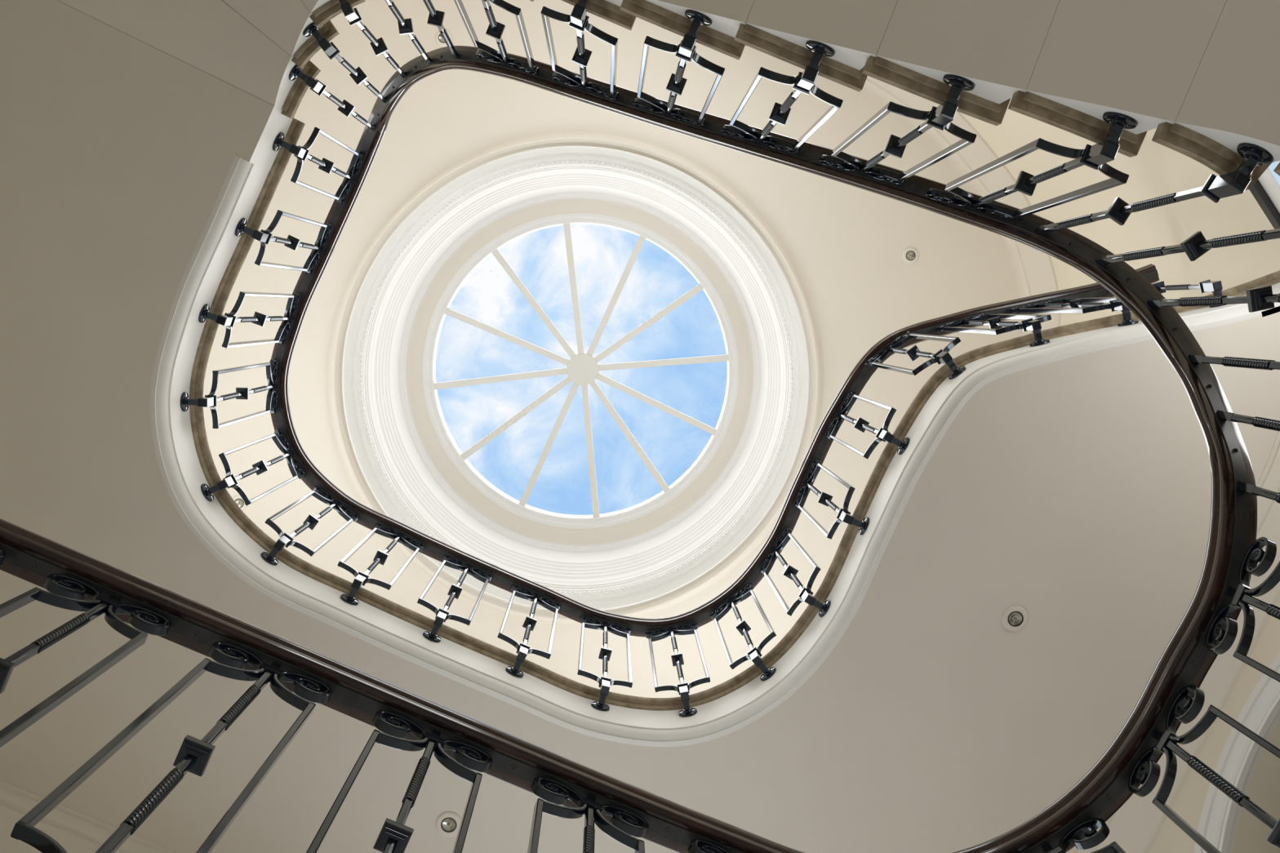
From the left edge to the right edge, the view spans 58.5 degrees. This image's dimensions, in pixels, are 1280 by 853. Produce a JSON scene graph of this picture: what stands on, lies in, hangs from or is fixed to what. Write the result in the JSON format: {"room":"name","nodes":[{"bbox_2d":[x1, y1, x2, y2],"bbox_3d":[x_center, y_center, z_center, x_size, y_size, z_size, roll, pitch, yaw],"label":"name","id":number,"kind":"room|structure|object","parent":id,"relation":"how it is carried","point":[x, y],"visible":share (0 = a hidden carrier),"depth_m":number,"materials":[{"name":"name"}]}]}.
{"room":"historic interior","nodes":[
{"label":"historic interior","id":0,"kind":"room"},
{"bbox_2d":[203,0,1021,697],"bbox_3d":[-0.357,-0.439,7.387,5.560,0.200,4.950,24,-85,-4],"label":"ceiling","id":1,"kind":"structure","parent":0,"point":[846,243],"depth_m":7.23,"materials":[{"name":"paint"}]},
{"bbox_2d":[232,494,247,511],"bbox_3d":[-2.565,0.491,7.316,0.105,0.013,0.105,24,-85,-4],"label":"recessed light","id":2,"kind":"object","parent":1,"relation":"in","point":[237,499],"visible":0.53,"depth_m":7.31,"materials":[{"name":"paint"}]},
{"bbox_2d":[435,29,452,46],"bbox_3d":[-1.213,-2.400,7.056,0.105,0.013,0.105,24,-85,-4],"label":"recessed light","id":3,"kind":"object","parent":1,"relation":"in","point":[438,39],"visible":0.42,"depth_m":7.05,"materials":[{"name":"paint"}]},
{"bbox_2d":[328,131,822,625],"bbox_3d":[-0.422,-0.344,7.986,3.149,1.464,3.149,-44,-85,3],"label":"ceiling","id":4,"kind":"structure","parent":1,"relation":"attached to","point":[400,455],"depth_m":7.76,"materials":[{"name":"paint"}]},
{"bbox_2d":[434,223,728,516],"bbox_3d":[-0.447,-0.434,8.854,2.350,0.504,2.350,24,-85,-4],"label":"frame","id":5,"kind":"structure","parent":4,"relation":"attached to","point":[582,369],"depth_m":8.83,"materials":[{"name":"white paint"}]},
{"bbox_2d":[902,247,918,263],"bbox_3d":[1.722,-1.088,7.276,0.105,0.013,0.105,24,-85,-4],"label":"recessed light","id":6,"kind":"object","parent":1,"relation":"in","point":[914,254],"visible":1,"depth_m":7.27,"materials":[{"name":"paint"}]},
{"bbox_2d":[0,0,1279,852],"bbox_3d":[-0.430,0.203,4.511,5.560,0.294,4.197,24,-85,-4],"label":"ceiling","id":7,"kind":"structure","parent":0,"point":[1074,493],"depth_m":4.43,"materials":[{"name":"paint"}]},
{"bbox_2d":[272,126,364,204],"bbox_3d":[-1.363,-1.125,4.874,0.104,1.023,0.263,26,-85,-4],"label":"baluster","id":8,"kind":"object","parent":7,"relation":"attached to","point":[301,153],"visible":1,"depth_m":4.79,"materials":[{"name":"black paint"}]},
{"bbox_2d":[435,811,461,837],"bbox_3d":[-0.751,1.565,4.492,0.105,0.013,0.105,24,-85,-4],"label":"recessed light","id":9,"kind":"object","parent":7,"relation":"in","point":[442,828],"visible":0.98,"depth_m":4.49,"materials":[{"name":"paint"}]},
{"bbox_2d":[1001,605,1028,631],"bbox_3d":[1.468,0.752,4.471,0.105,0.013,0.105,24,-85,-4],"label":"recessed light","id":10,"kind":"object","parent":7,"relation":"in","point":[1020,612],"visible":1,"depth_m":4.47,"materials":[{"name":"paint"}]},
{"bbox_2d":[960,97,1279,326],"bbox_3d":[0.445,-1.446,2.755,6.000,8.850,2.140,24,-85,-4],"label":"wall","id":11,"kind":"structure","parent":0,"point":[1157,170],"depth_m":5.72,"materials":[{"name":"paint"}]},
{"bbox_2d":[180,358,277,428],"bbox_3d":[-1.755,-0.144,4.964,0.104,1.023,0.263,2,-84,-2],"label":"baluster","id":12,"kind":"object","parent":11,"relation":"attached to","point":[211,400],"visible":1,"depth_m":4.91,"materials":[{"name":"black paint"}]},
{"bbox_2d":[198,291,301,347],"bbox_3d":[-1.669,-0.473,4.933,0.104,1.023,0.263,20,-85,-4],"label":"baluster","id":13,"kind":"object","parent":11,"relation":"attached to","point":[228,320],"visible":1,"depth_m":4.87,"materials":[{"name":"black paint"}]},
{"bbox_2d":[200,428,305,505],"bbox_3d":[-1.687,0.192,5.001,0.104,1.023,0.263,-27,-84,1],"label":"baluster","id":14,"kind":"object","parent":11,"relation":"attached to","point":[278,437],"visible":1,"depth_m":4.96,"materials":[{"name":"black paint"}]},
{"bbox_2d":[235,209,333,274],"bbox_3d":[-1.517,-0.800,4.903,0.104,1.023,0.263,25,-85,-4],"label":"baluster","id":15,"kind":"object","parent":11,"relation":"attached to","point":[264,237],"visible":1,"depth_m":4.83,"materials":[{"name":"black paint"}]},
{"bbox_2d":[260,485,359,565],"bbox_3d":[-1.464,0.442,5.033,0.263,1.023,0.104,37,-86,-5],"label":"baluster","id":16,"kind":"object","parent":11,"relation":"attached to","point":[285,540],"visible":1,"depth_m":4.98,"materials":[{"name":"black paint"}]},
{"bbox_2d":[337,523,425,605],"bbox_3d":[-1.159,0.605,5.059,0.263,1.023,0.104,26,-85,-4],"label":"baluster","id":17,"kind":"object","parent":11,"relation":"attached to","point":[361,579],"visible":1,"depth_m":5.00,"materials":[{"name":"black paint"}]},
{"bbox_2d":[417,555,493,642],"bbox_3d":[-0.834,0.759,5.084,0.263,1.023,0.104,25,-85,-4],"label":"baluster","id":18,"kind":"object","parent":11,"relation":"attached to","point":[442,615],"visible":1,"depth_m":5.02,"materials":[{"name":"black paint"}]},
{"bbox_2d":[497,584,561,677],"bbox_3d":[-0.503,0.905,5.108,0.263,1.023,0.104,24,-85,-4],"label":"baluster","id":19,"kind":"object","parent":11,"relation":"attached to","point":[522,650],"visible":1,"depth_m":5.05,"materials":[{"name":"black paint"}]},
{"bbox_2d":[577,616,632,711],"bbox_3d":[-0.163,1.049,5.133,0.263,1.023,0.104,15,-85,-3],"label":"baluster","id":20,"kind":"object","parent":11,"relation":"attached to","point":[604,682],"visible":1,"depth_m":5.07,"materials":[{"name":"black paint"}]},
{"bbox_2d":[0,431,1279,852],"bbox_3d":[-0.437,0.253,4.296,5.560,0.145,4.136,24,-85,-4],"label":"trim","id":21,"kind":"structure","parent":11,"relation":"attached to","point":[1136,825],"depth_m":4.42,"materials":[{"name":"paint"}]},
{"bbox_2d":[644,622,710,717],"bbox_3d":[0.174,1.077,5.145,0.263,1.023,0.104,-11,-84,-1],"label":"baluster","id":22,"kind":"object","parent":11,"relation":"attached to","point":[683,689],"visible":1,"depth_m":5.10,"materials":[{"name":"black paint"}]},
{"bbox_2d":[149,155,1279,746],"bbox_3d":[0.408,0.221,4.526,4.567,0.277,2.128,5,-84,-2],"label":"trim","id":23,"kind":"structure","parent":11,"relation":"attached to","point":[183,476],"depth_m":4.45,"materials":[{"name":"white paint"}]},
{"bbox_2d":[189,117,1279,711],"bbox_3d":[0.387,0.145,4.668,4.527,0.050,2.268,8,-84,-2],"label":"trim","id":24,"kind":"structure","parent":11,"relation":"attached to","point":[224,499],"depth_m":4.65,"materials":[{"name":"stone"}]},
{"bbox_2d":[709,582,776,681],"bbox_3d":[0.481,0.927,5.139,0.263,1.023,0.104,-38,-84,2],"label":"baluster","id":25,"kind":"object","parent":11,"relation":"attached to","point":[754,655],"visible":1,"depth_m":5.08,"materials":[{"name":"black paint"}]},
{"bbox_2d":[759,526,831,617],"bbox_3d":[0.698,0.668,5.118,0.104,1.023,0.263,31,-86,-4],"label":"baluster","id":26,"kind":"object","parent":11,"relation":"attached to","point":[806,594],"visible":1,"depth_m":5.05,"materials":[{"name":"black paint"}]},
{"bbox_2d":[793,457,869,539],"bbox_3d":[0.849,0.335,5.088,0.104,1.023,0.263,24,-85,-4],"label":"baluster","id":27,"kind":"object","parent":11,"relation":"attached to","point":[843,515],"visible":1,"depth_m":5.01,"materials":[{"name":"black paint"}]},
{"bbox_2d":[824,390,910,458],"bbox_3d":[1.004,0.006,5.059,0.104,1.023,0.263,29,-86,-4],"label":"baluster","id":28,"kind":"object","parent":11,"relation":"attached to","point":[882,434],"visible":1,"depth_m":4.98,"materials":[{"name":"black paint"}]},
{"bbox_2d":[865,331,965,378],"bbox_3d":[1.224,-0.302,5.033,0.263,1.023,0.104,-37,-84,2],"label":"baluster","id":29,"kind":"object","parent":11,"relation":"attached to","point":[943,356],"visible":1,"depth_m":4.94,"materials":[{"name":"black paint"}]},
{"bbox_2d":[862,75,1061,336],"bbox_3d":[-0.352,-0.421,7.215,5.560,0.145,4.950,24,-85,-4],"label":"trim","id":30,"kind":"structure","parent":11,"relation":"attached to","point":[1033,271],"depth_m":7.18,"materials":[{"name":"paint"}]},
{"bbox_2d":[935,312,1051,346],"bbox_3d":[1.570,-0.427,5.030,0.263,1.023,0.104,-15,-84,0],"label":"baluster","id":31,"kind":"object","parent":11,"relation":"attached to","point":[1032,322],"visible":1,"depth_m":4.93,"materials":[{"name":"black paint"}]},
{"bbox_2d":[1008,297,1138,326],"bbox_3d":[1.927,-0.507,5.032,0.263,1.023,0.104,-12,-84,0],"label":"baluster","id":32,"kind":"object","parent":11,"relation":"attached to","point":[1060,305],"visible":0.99,"depth_m":4.98,"materials":[{"name":"black paint"}]},
{"bbox_2d":[1106,279,1222,307],"bbox_3d":[2.292,-0.584,5.034,0.078,1.023,0.104,-16,-84,0],"label":"baluster","id":33,"kind":"object","parent":11,"relation":"attached to","point":[1215,287],"visible":0.49,"depth_m":4.64,"materials":[{"name":"black paint"}]},
{"bbox_2d":[1249,160,1279,229],"bbox_3d":[2.637,-0.789,3.977,0.048,1.490,0.890,-35,-84,2],"label":"window","id":34,"kind":"structure","parent":11,"relation":"in","point":[1265,190],"depth_m":4.66,"materials":[{"name":"white"}]},
{"bbox_3d":[2.006,0.480,1.562,1.298,0.414,0.387,24,-85,-4],"label":"stair step","id":35,"kind":"structure","parent":11,"relation":"attached to","visible":0},
{"bbox_2d":[1237,480,1279,503],"bbox_3d":[1.369,0.200,2.044,0.117,0.941,0.078,22,-85,-4],"label":"baluster","id":36,"kind":"object","parent":35,"relation":"on","point":[1246,487],"visible":1,"depth_m":2.42,"materials":[{"name":"black paint"}]},
{"bbox_3d":[2.114,0.169,1.802,1.319,0.230,0.532,24,-85,-4],"label":"stair step","id":37,"kind":"structure","parent":35,"relation":"on","visible":0},
{"bbox_2d":[1216,409,1279,431],"bbox_3d":[1.418,0.038,2.211,0.120,0.950,0.078,18,-85,-3],"label":"baluster","id":38,"kind":"object","parent":37,"relation":"on","point":[1264,423],"visible":1,"depth_m":2.54,"materials":[{"name":"black paint"}]},
{"bbox_3d":[2.197,-0.150,1.949,1.352,0.230,0.856,24,-85,-4],"label":"stair step","id":39,"kind":"structure","parent":37,"relation":"on","visible":0},
{"bbox_2d":[1188,354,1279,370],"bbox_3d":[1.445,-0.117,2.378,0.127,0.960,0.078,7,-84,-2],"label":"baluster","id":40,"kind":"object","parent":39,"relation":"on","point":[1263,364],"visible":1,"depth_m":2.64,"materials":[{"name":"black paint"}]},
{"bbox_3d":[2.193,-0.495,2.090,1.304,0.230,1.157,24,-85,-4],"label":"stair step","id":41,"kind":"structure","parent":39,"relation":"on","visible":0},
{"bbox_2d":[1146,285,1279,312],"bbox_3d":[1.427,-0.294,2.541,0.149,0.967,0.078,-11,-84,0],"label":"baluster","id":42,"kind":"object","parent":41,"relation":"on","point":[1262,298],"visible":1,"depth_m":2.64,"materials":[{"name":"black paint"}]},
{"bbox_2d":[1273,162,1279,175],"bbox_3d":[1.867,-0.800,2.226,1.225,0.230,0.867,-42,-85,3],"label":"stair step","id":43,"kind":"structure","parent":41,"relation":"on","point":[1277,170],"depth_m":2.35,"materials":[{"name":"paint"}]},
{"bbox_2d":[1094,228,1279,265],"bbox_3d":[1.361,-0.444,2.706,0.165,0.975,0.078,-35,-84,2],"label":"baluster","id":44,"kind":"object","parent":43,"relation":"on","point":[1195,246],"visible":1,"depth_m":2.71,"materials":[{"name":"black paint"}]},
{"bbox_2d":[1151,0,1279,190],"bbox_3d":[1.606,-1.092,2.365,0.616,0.230,1.290,24,-85,-4],"label":"stair step","id":45,"kind":"structure","parent":43,"relation":"on","point":[1232,99],"depth_m":2.41,"materials":[{"name":"paint"}]},
{"bbox_2d":[1008,0,1226,157],"bbox_3d":[1.243,-1.286,2.511,0.369,0.230,1.310,20,-85,-4],"label":"stair step","id":46,"kind":"structure","parent":45,"relation":"on","point":[1139,60],"depth_m":2.53,"materials":[{"name":"paint"}]},
{"bbox_2d":[862,0,1059,125],"bbox_3d":[0.960,-1.416,2.667,0.364,0.230,1.330,21,-85,-4],"label":"stair step","id":47,"kind":"structure","parent":46,"relation":"on","point":[995,45],"depth_m":2.70,"materials":[{"name":"paint"}]},
{"bbox_2d":[733,0,897,91],"bbox_3d":[0.662,-1.554,2.821,0.356,0.230,1.346,21,-85,-4],"label":"stair step","id":48,"kind":"structure","parent":47,"relation":"on","point":[855,29],"depth_m":2.87,"materials":[{"name":"paint"}]},
{"bbox_2d":[620,0,754,59],"bbox_3d":[0.370,-1.692,2.975,0.353,0.230,1.360,22,-85,-4],"label":"stair step","id":49,"kind":"structure","parent":48,"relation":"on","point":[726,16],"depth_m":3.09,"materials":[{"name":"paint"}]},
{"bbox_2d":[561,0,635,30],"bbox_3d":[0.084,-1.825,3.130,0.380,0.230,1.367,24,-85,-4],"label":"stair step","id":50,"kind":"structure","parent":49,"relation":"on","point":[610,11],"depth_m":3.27,"materials":[{"name":"paint"}]},
{"bbox_2d":[540,0,618,99],"bbox_3d":[-0.175,-1.226,3.696,0.263,1.093,0.112,23,-85,-4],"label":"baluster","id":51,"kind":"object","parent":50,"relation":"on","point":[578,19],"visible":1,"depth_m":3.61,"materials":[{"name":"black paint"}]},
{"bbox_3d":[-0.235,-1.978,3.282,0.429,0.230,1.375,24,-85,-4],"label":"stair step","id":52,"kind":"structure","parent":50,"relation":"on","visible":0},
{"bbox_2d":[453,0,539,75],"bbox_3d":[-0.474,-1.368,3.855,0.263,1.102,0.114,22,-85,-4],"label":"baluster","id":53,"kind":"object","parent":52,"relation":"on","point":[495,29],"visible":1,"depth_m":3.92,"materials":[{"name":"black paint"}]},
{"bbox_3d":[-0.707,-2.172,3.425,0.863,0.230,1.414,24,-85,-4],"label":"stair step","id":54,"kind":"structure","parent":52,"relation":"on","visible":0},
{"bbox_2d":[422,0,457,57],"bbox_3d":[-0.712,-1.468,3.995,0.078,1.060,0.124,13,-85,-3],"label":"baluster","id":55,"kind":"object","parent":54,"relation":"on","point":[436,17],"visible":1,"depth_m":4.00,"materials":[{"name":"black paint"}]},
{"bbox_3d":[-1.112,-2.242,3.583,1.236,0.230,1.378,24,-85,-4],"label":"stair step","id":56,"kind":"structure","parent":54,"relation":"on","visible":0},
{"bbox_2d":[301,0,365,27],"bbox_3d":[-1.478,-2.005,3.774,0.594,0.230,1.457,-21,-84,1],"label":"stair step","id":57,"kind":"structure","parent":56,"relation":"on","point":[322,11],"depth_m":3.92,"materials":[{"name":"paint"}]},
{"bbox_2d":[222,0,339,68],"bbox_3d":[-1.580,-1.965,3.952,1.468,0.230,0.642,38,-86,-5],"label":"stair step","id":58,"kind":"structure","parent":57,"relation":"on","point":[283,22],"depth_m":4.04,"materials":[{"name":"paint"}]},
{"bbox_2d":[57,0,320,119],"bbox_3d":[-1.801,-1.732,4.146,1.423,0.230,0.657,24,-85,-4],"label":"stair step","id":59,"kind":"structure","parent":58,"relation":"on","point":[211,37],"depth_m":4.13,"materials":[{"name":"paint"}]},
{"bbox_2d":[288,64,375,130],"bbox_3d":[-1.241,-1.332,4.720,0.107,1.103,0.078,35,-86,-5],"label":"baluster","id":60,"kind":"object","parent":59,"relation":"attached to","point":[316,86],"visible":1,"depth_m":4.34,"materials":[{"name":"black paint"}]},
{"bbox_2d":[302,22,386,103],"bbox_3d":[-1.138,-1.415,4.533,0.080,1.093,0.113,-39,-85,3],"label":"baluster","id":61,"kind":"object","parent":58,"relation":"attached to","point":[359,77],"visible":1,"depth_m":4.17,"materials":[{"name":"black paint"}]},
{"bbox_2d":[338,0,406,78],"bbox_3d":[-1.008,-1.475,4.348,0.078,1.082,0.109,-26,-84,1],"label":"baluster","id":62,"kind":"object","parent":57,"relation":"attached to","point":[352,14],"visible":1,"depth_m":4.16,"materials":[{"name":"black paint"}]},
{"bbox_2d":[384,0,431,64],"bbox_3d":[-0.864,-1.498,4.169,0.078,1.070,0.122,-7,-84,-1],"label":"baluster","id":63,"kind":"object","parent":56,"relation":"on","point":[405,25],"visible":1,"depth_m":4.17,"materials":[{"name":"black paint"}]},
{"bbox_2d":[631,8,724,126],"bbox_3d":[0.127,-1.088,3.538,0.262,1.083,0.113,22,-85,-4],"label":"baluster","id":64,"kind":"object","parent":49,"relation":"on","point":[686,50],"visible":1,"depth_m":3.35,"materials":[{"name":"black paint"}]},
{"bbox_2d":[720,40,843,154],"bbox_3d":[0.428,-0.953,3.378,0.262,1.073,0.114,21,-85,-4],"label":"baluster","id":65,"kind":"object","parent":48,"relation":"on","point":[805,80],"visible":1,"depth_m":3.19,"materials":[{"name":"black paint"}]},
{"bbox_2d":[817,74,976,184],"bbox_3d":[0.737,-0.819,3.220,0.262,1.063,0.116,20,-85,-4],"label":"baluster","id":66,"kind":"object","parent":47,"relation":"on","point":[940,117],"visible":1,"depth_m":3.05,"materials":[{"name":"black paint"}]},
{"bbox_2d":[0,45,1257,852],"bbox_3d":[-0.312,-0.402,3.932,5.121,3.245,2.754,24,-85,-4],"label":"handrail","id":67,"kind":"object","parent":66,"relation":"on","point":[31,557],"visible":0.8,"depth_m":2.50,"materials":[{"name":"brown wood"}]},
{"bbox_2d":[925,111,1137,218],"bbox_3d":[1.049,-0.683,3.061,0.263,1.050,0.131,20,-85,-4],"label":"baluster","id":68,"kind":"object","parent":46,"relation":"on","point":[1096,156],"visible":1,"depth_m":2.90,"materials":[{"name":"black paint"}]},
{"bbox_2d":[1033,142,1274,235],"bbox_3d":[1.247,-0.566,2.872,0.080,0.986,0.157,34,-86,-5],"label":"baluster","id":69,"kind":"object","parent":45,"relation":"attached to","point":[1215,188],"visible":1,"depth_m":2.50,"materials":[{"name":"black paint"}]},
{"bbox_2d":[1149,600,1279,852],"bbox_3d":[2.023,2.036,3.160,0.220,8.850,3.470,24,-85,-4],"label":"wall","id":70,"kind":"structure","parent":0,"point":[1251,836],"depth_m":4.29,"materials":[{"name":"paint"}]},
{"bbox_2d":[1193,652,1279,852],"bbox_3d":[2.266,1.218,3.002,0.030,2.501,2.092,24,-85,-4],"label":"trim","id":71,"kind":"structure","parent":70,"relation":"attached to","point":[1266,691],"depth_m":4.17,"materials":[{"name":"white paint"}]},
{"bbox_3d":[-0.595,1.082,1.425,5.560,0.306,2.972,24,-85,-4],"label":"floor","id":72,"kind":"structure","parent":0,"visible":0},
{"bbox_3d":[-0.767,0.088,1.296,4.333,0.277,1.216,24,-85,-4],"label":"trim","id":73,"kind":"structure","parent":72,"relation":"attached to","visible":0},
{"bbox_2d":[0,547,6,564],"bbox_3d":[-1.407,0.290,1.837,0.263,1.023,0.104,24,-85,-4],"label":"baluster","id":74,"kind":"object","parent":73,"relation":"on","point":[2,554],"visible":1,"depth_m":2.31,"materials":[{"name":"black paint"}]},
{"bbox_2d":[0,573,171,747],"bbox_3d":[-1.080,0.435,1.861,0.263,1.023,0.104,24,-85,-4],"label":"baluster","id":75,"kind":"object","parent":73,"relation":"attached to","point":[66,592],"visible":1,"depth_m":2.20,"materials":[{"name":"black paint"}]},
{"bbox_2d":[10,641,333,852],"bbox_3d":[-0.756,0.579,1.885,0.263,1.023,0.104,24,-85,-4],"label":"baluster","id":76,"kind":"object","parent":73,"relation":"attached to","point":[194,755],"visible":1,"depth_m":1.91,"materials":[{"name":"black paint"}]},
{"bbox_2d":[306,710,493,852],"bbox_3d":[-0.428,0.727,1.910,0.263,1.023,0.104,24,-85,-4],"label":"baluster","id":77,"kind":"object","parent":73,"relation":"attached to","point":[394,837],"visible":1,"depth_m":2.26,"materials":[{"name":"black paint"}]},
{"bbox_2d":[527,776,648,852],"bbox_3d":[-0.102,0.871,1.934,0.263,1.023,0.104,24,-85,-4],"label":"baluster","id":78,"kind":"object","parent":73,"relation":"attached to","point":[625,824],"visible":1,"depth_m":2.36,"materials":[{"name":"black paint"}]},
{"bbox_2d":[687,839,730,852],"bbox_3d":[0.228,1.010,1.958,0.263,1.023,0.104,23,-85,-4],"label":"baluster","id":79,"kind":"object","parent":73,"relation":"on","point":[696,846],"visible":1,"depth_m":2.43,"materials":[{"name":"black paint"}]},
{"bbox_2d":[1040,817,1125,852],"bbox_3d":[0.909,0.987,1.975,0.263,1.023,0.104,-32,-84,2],"label":"baluster","id":80,"kind":"object","parent":73,"relation":"on","point":[1086,828],"visible":1,"depth_m":2.43,"materials":[{"name":"black paint"}]},
{"bbox_2d":[1128,684,1279,852],"bbox_3d":[1.151,0.727,1.955,0.104,1.023,0.263,28,-86,-4],"label":"baluster","id":81,"kind":"object","parent":73,"relation":"attached to","point":[1167,741],"visible":1,"depth_m":2.34,"materials":[{"name":"black paint"}]},
{"bbox_2d":[1205,537,1279,682],"bbox_3d":[1.295,0.414,1.927,0.104,1.023,0.263,23,-85,-4],"label":"baluster","id":82,"kind":"object","parent":73,"relation":"attached to","point":[1242,595],"visible":1,"depth_m":2.37,"materials":[{"name":"black paint"}]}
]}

